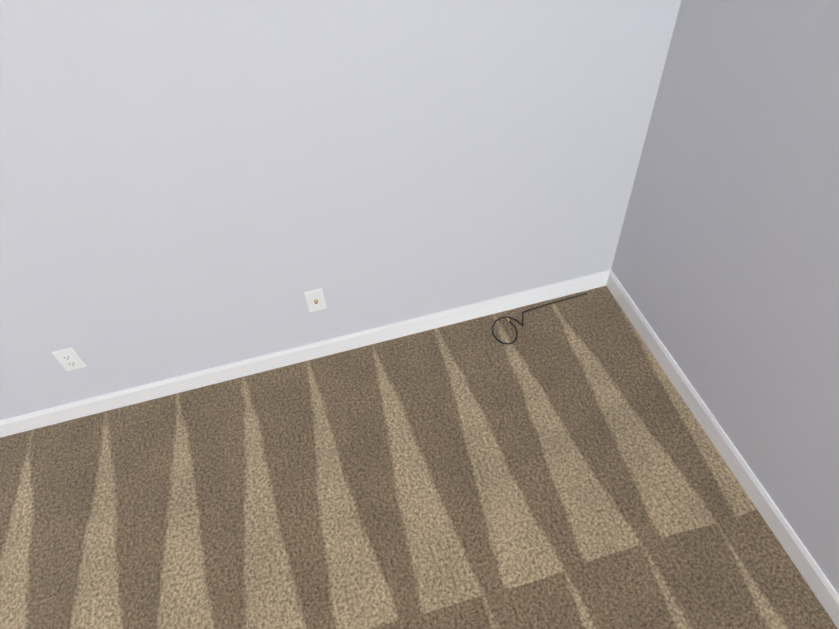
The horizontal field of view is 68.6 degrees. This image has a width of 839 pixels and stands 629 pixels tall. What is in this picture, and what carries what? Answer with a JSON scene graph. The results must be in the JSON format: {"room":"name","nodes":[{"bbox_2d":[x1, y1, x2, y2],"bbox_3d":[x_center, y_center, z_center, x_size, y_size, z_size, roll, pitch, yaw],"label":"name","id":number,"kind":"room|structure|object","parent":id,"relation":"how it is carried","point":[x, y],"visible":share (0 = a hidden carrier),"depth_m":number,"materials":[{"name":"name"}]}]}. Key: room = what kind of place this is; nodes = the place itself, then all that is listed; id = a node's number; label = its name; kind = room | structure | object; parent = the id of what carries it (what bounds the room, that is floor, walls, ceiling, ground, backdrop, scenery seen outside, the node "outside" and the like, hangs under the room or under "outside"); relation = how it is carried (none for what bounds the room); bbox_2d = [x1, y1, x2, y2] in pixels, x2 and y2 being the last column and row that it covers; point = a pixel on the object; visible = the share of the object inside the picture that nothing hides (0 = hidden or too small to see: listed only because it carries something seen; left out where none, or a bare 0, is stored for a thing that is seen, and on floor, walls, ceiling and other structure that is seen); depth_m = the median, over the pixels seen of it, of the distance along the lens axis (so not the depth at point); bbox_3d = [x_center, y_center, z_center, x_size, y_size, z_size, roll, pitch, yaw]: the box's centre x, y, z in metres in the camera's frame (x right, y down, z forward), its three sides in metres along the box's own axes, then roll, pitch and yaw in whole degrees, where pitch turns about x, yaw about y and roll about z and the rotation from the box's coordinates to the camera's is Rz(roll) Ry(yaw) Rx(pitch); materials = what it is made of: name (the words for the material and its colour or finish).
{"room":"empty bedroom","nodes":[
{"label":"empty bedroom","id":0,"kind":"room"},
{"bbox_2d":[0,0,680,419],"bbox_3d":[-1.230,-0.503,1.681,4.200,2.440,0.160,-14,50,-8],"label":"wall","id":1,"kind":"structure","parent":0,"point":[188,186],"depth_m":1.98,"materials":[{"name":"white paint"}]},
{"bbox_2d":[52,348,85,370],"bbox_3d":[-1.297,0.169,2.276,0.070,0.115,0.008,-14,50,-8],"label":"electrical outlet","id":2,"kind":"object","parent":1,"relation":"attached to","point":[68,359],"visible":1,"depth_m":2.27,"materials":[{"name":"white plastic"}]},
{"bbox_2d":[0,270,610,437],"bbox_3d":[-1.141,0.326,2.515,4.186,0.088,0.014,-14,50,-8],"label":"baseboard","id":3,"kind":"structure","parent":1,"relation":"attached to","point":[121,398],"depth_m":2.60,"materials":[{"name":"white wood"}]},
{"bbox_2d":[304,288,326,311],"bbox_3d":[-0.404,-0.050,2.401,0.070,0.115,0.018,-14,50,-8],"label":"outlet","id":4,"kind":"object","parent":1,"relation":"attached to","point":[315,299],"visible":1,"depth_m":2.40,"materials":[{"name":"white plastic"}]},
{"bbox_2d":[0,286,837,628],"bbox_3d":[-0.464,2.215,1.028,4.520,0.200,5.320,-14,50,-8],"label":"floor","id":5,"kind":"structure","parent":0,"point":[558,466],"depth_m":2.21,"materials":[{"name":"carpet"}]},
{"bbox_2d":[492,293,587,343],"bbox_3d":[0.551,0.018,2.713,0.492,0.016,0.172,-14,50,-8],"label":"cord","id":6,"kind":"object","parent":5,"relation":"on","point":[508,320],"visible":1,"depth_m":2.72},
{"bbox_2d":[611,0,838,593],"bbox_3d":[1.565,0.836,0.338,0.160,2.440,5.320,-14,50,-8],"label":"wall","id":7,"kind":"structure","parent":0,"point":[725,267],"depth_m":1.85,"materials":[{"name":"white paint"}]},
{"bbox_2d":[606,270,838,628],"bbox_3d":[1.541,1.624,1.215,0.014,0.088,5.000,-14,50,-8],"label":"baseboard","id":8,"kind":"structure","parent":7,"relation":"attached to","point":[811,572],"depth_m":2.18,"materials":[{"name":"white wood"}]}
]}

